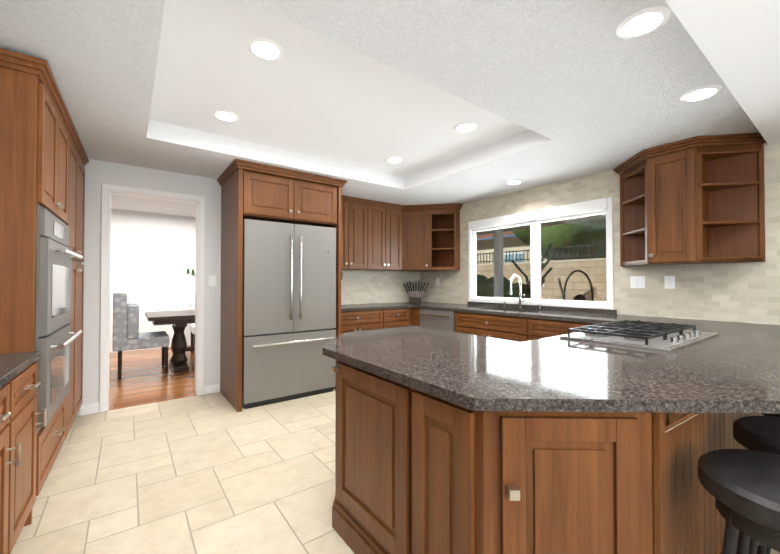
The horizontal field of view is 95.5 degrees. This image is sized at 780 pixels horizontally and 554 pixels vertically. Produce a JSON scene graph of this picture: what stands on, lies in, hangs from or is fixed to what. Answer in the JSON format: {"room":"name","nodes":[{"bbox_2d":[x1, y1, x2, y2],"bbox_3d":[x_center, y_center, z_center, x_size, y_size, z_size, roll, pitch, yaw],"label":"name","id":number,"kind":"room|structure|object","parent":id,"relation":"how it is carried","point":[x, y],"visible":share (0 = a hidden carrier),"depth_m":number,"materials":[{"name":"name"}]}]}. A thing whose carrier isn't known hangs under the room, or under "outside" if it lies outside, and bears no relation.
{"room":"kitchen","nodes":[
{"label":"kitchen","id":0,"kind":"room"},
{"bbox_2d":[0,60,71,225],"bbox_3d":[-2.277,-0.707,1.965,0.656,0.673,0.835,1,-1,-37],"label":"upper cabinet","id":1,"kind":"object","parent":0,"relation":"attached to","point":[44,159],"depth_m":1.78,"materials":[{"name":"brown wood"}]},
{"bbox_2d":[110,209,195,346],"bbox_3d":[-4.395,-0.016,6.448,7.440,2.600,0.120,1,-1,-37],"label":"wall","id":2,"kind":"structure","parent":0,"point":[152,261],"depth_m":6.44,"materials":[{"name":"white paint"}]},
{"bbox_2d":[80,340,219,415],"bbox_3d":[-3.317,1.217,4.981,7.180,0.100,3.493,1,-1,-37],"label":"baseboard","id":3,"kind":"structure","parent":2,"relation":"attached to","point":[86,409],"depth_m":3.80,"materials":[{"name":"white"}]},
{"bbox_2d":[76,159,419,415],"bbox_3d":[-1.499,-0.041,4.376,5.260,2.600,0.300,1,-1,-37],"label":"wall","id":4,"kind":"structure","parent":0,"point":[364,286],"depth_m":3.74,"materials":[{"name":"white paint"}]},
{"bbox_2d":[100,183,204,411],"bbox_3d":[-2.382,0.187,3.601,0.860,2.125,0.149,1,-1,-37],"label":"door frame","id":5,"kind":"structure","parent":4,"relation":"attached to","point":[108,191],"depth_m":3.45,"materials":[{"name":"white wood"}]},
{"bbox_2d":[209,275,216,285],"bbox_3d":[-1.934,0.033,3.862,0.075,0.115,0.006,1,-1,-37],"label":"electrical outlet plate","id":6,"kind":"object","parent":4,"relation":"attached to","point":[212,279],"depth_m":3.86,"materials":[{"name":"white plastic"}]},
{"bbox_2d":[341,199,372,270],"bbox_3d":[-0.679,-0.572,4.808,0.796,0.913,0.346,1,-1,-37],"label":"upper cabinet","id":7,"kind":"object","parent":4,"relation":"attached to","point":[371,234],"depth_m":4.77,"materials":[{"name":"brown wood"}]},
{"bbox_2d":[373,203,402,270],"bbox_3d":[-0.189,-0.567,5.172,0.670,0.913,0.346,1,-1,-37],"label":"upper cabinet","id":8,"kind":"object","parent":4,"relation":"attached to","point":[387,221],"depth_m":5.07,"materials":[{"name":"brown wood"}]},
{"bbox_2d":[0,0,779,216],"bbox_3d":[-1.289,-1.192,2.279,7.440,0.350,10.540,1,-1,-37],"label":"ceiling","id":9,"kind":"structure","parent":0,"point":[355,94],"depth_m":2.12,"materials":[{"name":"white paint"}]},
{"bbox_2d":[212,110,239,120],"bbox_3d":[-1.264,-1.247,2.734,0.194,0.008,0.194,1,-1,-37],"label":"recessed light","id":10,"kind":"object","parent":9,"relation":"in","point":[225,115],"visible":1,"depth_m":2.71,"materials":[{"name":"white plastic"}]},
{"bbox_2d":[247,37,283,59],"bbox_3d":[-0.686,-1.256,1.955,0.194,0.008,0.194,1,-1,-37],"label":"recessed light","id":11,"kind":"object","parent":9,"relation":"in","point":[264,48],"visible":1,"depth_m":1.94,"materials":[{"name":"white"}]},
{"bbox_2d":[385,157,403,162],"bbox_3d":[0.046,-1.235,3.720,0.194,0.008,0.194,1,-1,-37],"label":"recessed light","id":12,"kind":"object","parent":9,"relation":"in","point":[394,159],"visible":1,"depth_m":3.70,"materials":[{"name":"white plastic"}]},
{"bbox_2d":[453,122,476,131],"bbox_3d":[0.625,-1.244,2.941,0.194,0.008,0.194,1,-1,-37],"label":"recessed light","id":13,"kind":"object","parent":9,"relation":"in","point":[465,127],"visible":1,"depth_m":2.92,"materials":[{"name":"white plastic"}]},
{"bbox_2d":[505,180,522,184],"bbox_3d":[1.406,-1.081,4.017,0.194,0.008,0.194,1,-1,-37],"label":"recessed light","id":14,"kind":"object","parent":9,"relation":"in","point":[511,182],"visible":1,"depth_m":4.00,"materials":[{"name":"white plastic"}]},
{"bbox_2d":[616,6,669,38],"bbox_3d":[1.106,-1.111,1.553,0.194,0.008,0.194,1,-1,-37],"label":"recessed light","id":15,"kind":"object","parent":9,"relation":"in","point":[645,21],"visible":1,"depth_m":1.54,"materials":[{"name":"white plastic"}]},
{"bbox_2d":[680,85,722,101],"bbox_3d":[1.871,-1.104,2.133,0.194,0.008,0.194,1,-1,-37],"label":"recessed light","id":16,"kind":"object","parent":9,"relation":"in","point":[701,93],"visible":1,"depth_m":2.12,"materials":[{"name":"white plastic"}]},
{"bbox_2d":[10,345,779,553],"bbox_3d":[-1.240,1.258,2.285,7.320,0.050,10.540,1,-1,-37],"label":"floor","id":17,"kind":"structure","parent":0,"point":[215,473],"depth_m":2.20,"materials":[{"name":"tile"}]},
{"bbox_2d":[0,372,23,553],"bbox_3d":[-1.649,0.807,1.005,0.727,0.822,0.600,1,-1,-37],"label":"base cabinet","id":18,"kind":"object","parent":17,"relation":"on","point":[11,393],"depth_m":1.41,"materials":[{"name":"brown wood"}]},
{"bbox_2d":[0,351,40,387],"bbox_3d":[-0.956,0.314,0.088,0.736,0.134,3.717,1,-1,-37],"label":"countertop","id":19,"kind":"structure","parent":18,"relation":"on","point":[12,365],"depth_m":1.53,"materials":[{"name":"stone"}]},
{"bbox_2d":[22,362,43,525],"bbox_3d":[-1.907,0.811,1.353,0.727,0.822,0.545,1,-1,-37],"label":"base cabinet","id":20,"kind":"object","parent":17,"relation":"on","point":[31,437],"depth_m":1.69,"materials":[{"name":"brown wood"}]},
{"bbox_2d":[0,128,87,431],"bbox_3d":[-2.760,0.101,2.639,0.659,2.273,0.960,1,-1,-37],"label":"tall cabinet","id":21,"kind":"object","parent":17,"relation":"on","point":[17,241],"depth_m":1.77,"materials":[{"name":"brown wood"}]},
{"bbox_2d":[35,205,82,432],"bbox_3d":[-2.225,0.215,1.982,0.713,1.166,0.790,1,-1,-37],"label":"wall oven","id":22,"kind":"object","parent":21,"relation":"in","point":[55,255],"visible":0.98,"depth_m":1.94,"materials":[{"name":"grey metal"}]},
{"bbox_2d":[40,394,67,490],"bbox_3d":[-2.277,1.014,1.943,0.656,0.430,0.835,1,-1,-37],"label":"base cabinet","id":23,"kind":"object","parent":17,"relation":"on","point":[52,439],"depth_m":2.10,"materials":[{"name":"brown wood"}]},
{"bbox_2d":[112,291,169,379],"bbox_3d":[-3.303,0.723,4.708,0.590,1.080,0.620,1,-1,-37],"label":"dining chair","id":24,"kind":"object","parent":17,"relation":"on","point":[127,335],"visible":1,"depth_m":4.38,"materials":[{"name":"fabric"}]},
{"bbox_2d":[145,310,194,372],"bbox_3d":[-2.394,0.887,5.419,2.200,0.770,1.000,1,-1,-37],"label":"dining table","id":25,"kind":"object","parent":17,"relation":"on","point":[179,320],"visible":0.5,"depth_m":4.89,"materials":[{"name":"brown wood"}]},
{"bbox_2d":[190,293,194,352],"bbox_3d":[-3.049,0.769,5.968,0.500,1.020,0.520,1,-1,-37],"label":"dining chair","id":26,"kind":"object","parent":17,"relation":"on","point":[192,307],"visible":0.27,"depth_m":5.96,"materials":[{"name":"white fabric"}]},
{"bbox_2d":[217,159,346,411],"bbox_3d":[-1.225,0.085,3.952,1.175,2.337,0.925,1,-1,-37],"label":"tall cabinet","id":27,"kind":"object","parent":17,"relation":"on","point":[256,191],"visible":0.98,"depth_m":3.58,"materials":[{"name":"brown wood"}]},
{"bbox_2d":[242,219,335,408],"bbox_3d":[-1.204,0.351,3.924,0.970,1.805,0.869,1,-1,-37],"label":"refrigerator","id":28,"kind":"object","parent":17,"relation":"on","point":[288,300],"visible":0.96,"depth_m":3.58,"materials":[{"name":"grey metal"}]},
{"bbox_2d":[341,309,388,334],"bbox_3d":[-0.568,0.840,4.699,0.867,0.848,0.626,1,-1,-37],"label":"base cabinet","id":29,"kind":"object","parent":17,"relation":"on","point":[358,320],"depth_m":4.50,"materials":[{"name":"brown wood"}]},
{"bbox_2d":[341,302,409,310],"bbox_3d":[-0.398,0.397,4.824,1.282,0.034,0.636,1,-1,-37],"label":"countertop","id":30,"kind":"structure","parent":29,"relation":"on","point":[350,307],"depth_m":4.77,"materials":[{"name":"stone"}]},
{"bbox_2d":[389,308,412,327],"bbox_3d":[-0.093,0.844,5.052,0.596,0.848,0.626,1,-1,-37],"label":"base cabinet","id":31,"kind":"object","parent":17,"relation":"on","point":[398,317],"depth_m":4.85,"materials":[{"name":"brown wood"}]},
{"bbox_2d":[412,307,419,326],"bbox_3d":[0.411,0.849,5.439,0.666,0.848,0.606,1,-1,-37],"label":"base cabinet","id":32,"kind":"object","parent":17,"relation":"on","point":[416,317],"depth_m":4.94,"materials":[{"name":"brown wood"}]},
{"bbox_2d":[419,308,454,331],"bbox_3d":[0.838,0.842,4.780,0.725,0.844,0.620,1,-1,-37],"label":"dishwasher","id":33,"kind":"object","parent":17,"relation":"on","point":[438,319],"visible":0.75,"depth_m":4.56,"materials":[{"name":"grey metal"}]},
{"bbox_2d":[455,323,535,341],"bbox_3d":[1.382,0.946,4.113,0.686,0.620,1.060,1,-1,-37],"label":"base cabinet","id":34,"kind":"object","parent":17,"relation":"on","point":[518,329],"depth_m":3.87,"materials":[{"name":"brown wood"}]},
{"bbox_2d":[410,302,779,329],"bbox_3d":[1.517,0.363,3.918,0.711,0.078,4.375,1,-1,-37],"label":"countertop","id":35,"kind":"structure","parent":34,"relation":"on","point":[585,315],"depth_m":3.57,"materials":[{"name":"stone"}]},
{"bbox_2d":[404,281,428,302],"bbox_3d":[0.414,0.216,5.578,0.317,0.343,0.289,1,-1,-37],"label":"knife block","id":36,"kind":"object","parent":35,"relation":"on","point":[415,299],"visible":1,"depth_m":5.56,"materials":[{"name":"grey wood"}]},
{"bbox_2d":[504,275,541,309],"bbox_3d":[1.515,0.166,4.226,0.243,0.410,0.504,1,-1,-37],"label":"faucet","id":37,"kind":"object","parent":35,"relation":"on","point":[520,306],"visible":1,"depth_m":4.26,"materials":[{"name":"silver metal"}]},
{"bbox_2d":[331,360,763,553],"bbox_3d":[1.212,0.810,2.299,3.124,0.847,1.708,1,-1,-37],"label":"kitchen island","id":38,"kind":"object","parent":17,"relation":"on","point":[418,471],"visible":0.48,"depth_m":1.06,"materials":[{"name":"brown wood"}]},
{"bbox_2d":[322,326,501,371],"bbox_3d":[0.065,0.362,1.977,0.925,0.034,0.889,1,-1,-37],"label":"island countertop","id":39,"kind":"structure","parent":38,"relation":"on","point":[357,349],"depth_m":1.85,"materials":[{"name":"stone"}]},
{"bbox_2d":[370,322,779,413],"bbox_3d":[1.247,0.358,1.646,2.430,0.034,1.050,1,-1,-37],"label":"island countertop","id":40,"kind":"structure","parent":38,"relation":"on","point":[732,367],"depth_m":1.23,"materials":[{"name":"stone"}]},
{"bbox_2d":[559,320,718,351],"bbox_3d":[1.481,0.315,2.088,0.880,0.060,0.520,1,-1,-37],"label":"cooktop","id":41,"kind":"object","parent":40,"relation":"in","point":[668,337],"visible":1,"depth_m":1.95,"materials":[{"name":"silver metal"}]},
{"bbox_2d":[520,317,606,338],"bbox_3d":[1.918,0.824,3.393,0.686,0.848,1.016,1,-1,-37],"label":"base cabinet","id":42,"kind":"object","parent":17,"relation":"on","point":[530,328],"depth_m":3.41,"materials":[{"name":"brown wood"}]},
{"bbox_2d":[698,449,779,553],"bbox_3d":[1.034,0.867,0.896,0.390,0.701,0.390,1,-1,-37],"label":"stool","id":43,"kind":"object","parent":17,"relation":"on","point":[742,486],"visible":1,"depth_m":0.91,"materials":[{"name":"black wood"}]},
{"bbox_2d":[733,416,779,553],"bbox_3d":[1.391,0.870,1.161,0.390,0.701,0.390,1,-1,-37],"label":"stool","id":44,"kind":"object","parent":17,"relation":"on","point":[758,433],"visible":0.5,"depth_m":1.21,"materials":[{"name":"black wood"}]},
{"bbox_2d":[760,413,779,553],"bbox_3d":[1.752,0.874,1.429,0.390,0.701,0.390,1,-1,-37],"label":"stool","id":45,"kind":"object","parent":17,"relation":"on","point":[768,550],"visible":0.02,"depth_m":1.45,"materials":[{"name":"black wood"}]},
{"bbox_3d":[-3.245,0.896,6.942,1.150,0.790,0.400,1,-1,-37],"label":"console table","id":46,"kind":"object","parent":17,"relation":"on","visible":0},
{"bbox_2d":[187,268,194,276],"bbox_3d":[-3.539,0.112,6.679,0.502,0.770,0.420,1,-1,-37],"label":"potted plant","id":47,"kind":"object","parent":46,"relation":"on","point":[188,272],"visible":0.04,"depth_m":6.61,"materials":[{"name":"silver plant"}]},
{"bbox_2d":[420,143,779,324],"bbox_3d":[2.633,-0.056,3.123,0.120,2.600,7.000,1,-1,-37],"label":"wall","id":48,"kind":"structure","parent":0,"point":[747,292],"depth_m":3.21,"materials":[{"name":"tile"}]},
{"bbox_2d":[397,203,462,271],"bbox_3d":[0.519,-0.588,5.323,0.651,0.957,0.949,1,-1,-37],"label":"upper cabinet","id":49,"kind":"object","parent":48,"relation":"attached to","point":[430,237],"visible":0.98,"depth_m":5.21,"materials":[{"name":"brown wood"}]},
{"bbox_2d":[468,197,613,309],"bbox_3d":[1.709,-0.237,4.326,0.132,1.130,1.870,1,-1,-37],"label":"window unit","id":50,"kind":"structure","parent":48,"relation":"in","point":[534,219],"depth_m":4.21,"materials":[{"name":"white"}]},
{"bbox_2d":[630,276,644,287],"bbox_3d":[2.362,0.042,3.381,0.007,0.115,0.120,1,-1,-37],"label":"electrical outlet plate","id":51,"kind":"object","parent":48,"relation":"attached to","point":[637,281],"depth_m":3.38,"materials":[{"name":"white plastic"}]},
{"bbox_2d":[664,276,674,288],"bbox_3d":[2.511,0.040,3.180,0.007,0.115,0.075,1,-1,-37],"label":"electrical outlet plate","id":52,"kind":"object","parent":48,"relation":"attached to","point":[669,280],"depth_m":3.18,"materials":[{"name":"white plastic"}]},
{"bbox_2d":[613,133,766,265],"bbox_3d":[2.428,-0.606,2.998,0.385,0.977,1.111,1,-1,-37],"label":"upper cabinet","id":53,"kind":"object","parent":48,"relation":"attached to","point":[697,200],"visible":0.98,"depth_m":2.87,"materials":[{"name":"brown wood"}]},
{"label":"outside","id":54,"kind":"structure","parent":0,"visible":0},
{"bbox_2d":[476,214,606,301],"bbox_3d":[14.159,-1.797,21.171,39.880,6.823,45.000,1,-1,-37],"label":"window view","id":55,"kind":"object","parent":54,"point":[519,240],"depth_m":10.25,"materials":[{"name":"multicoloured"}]}
]}

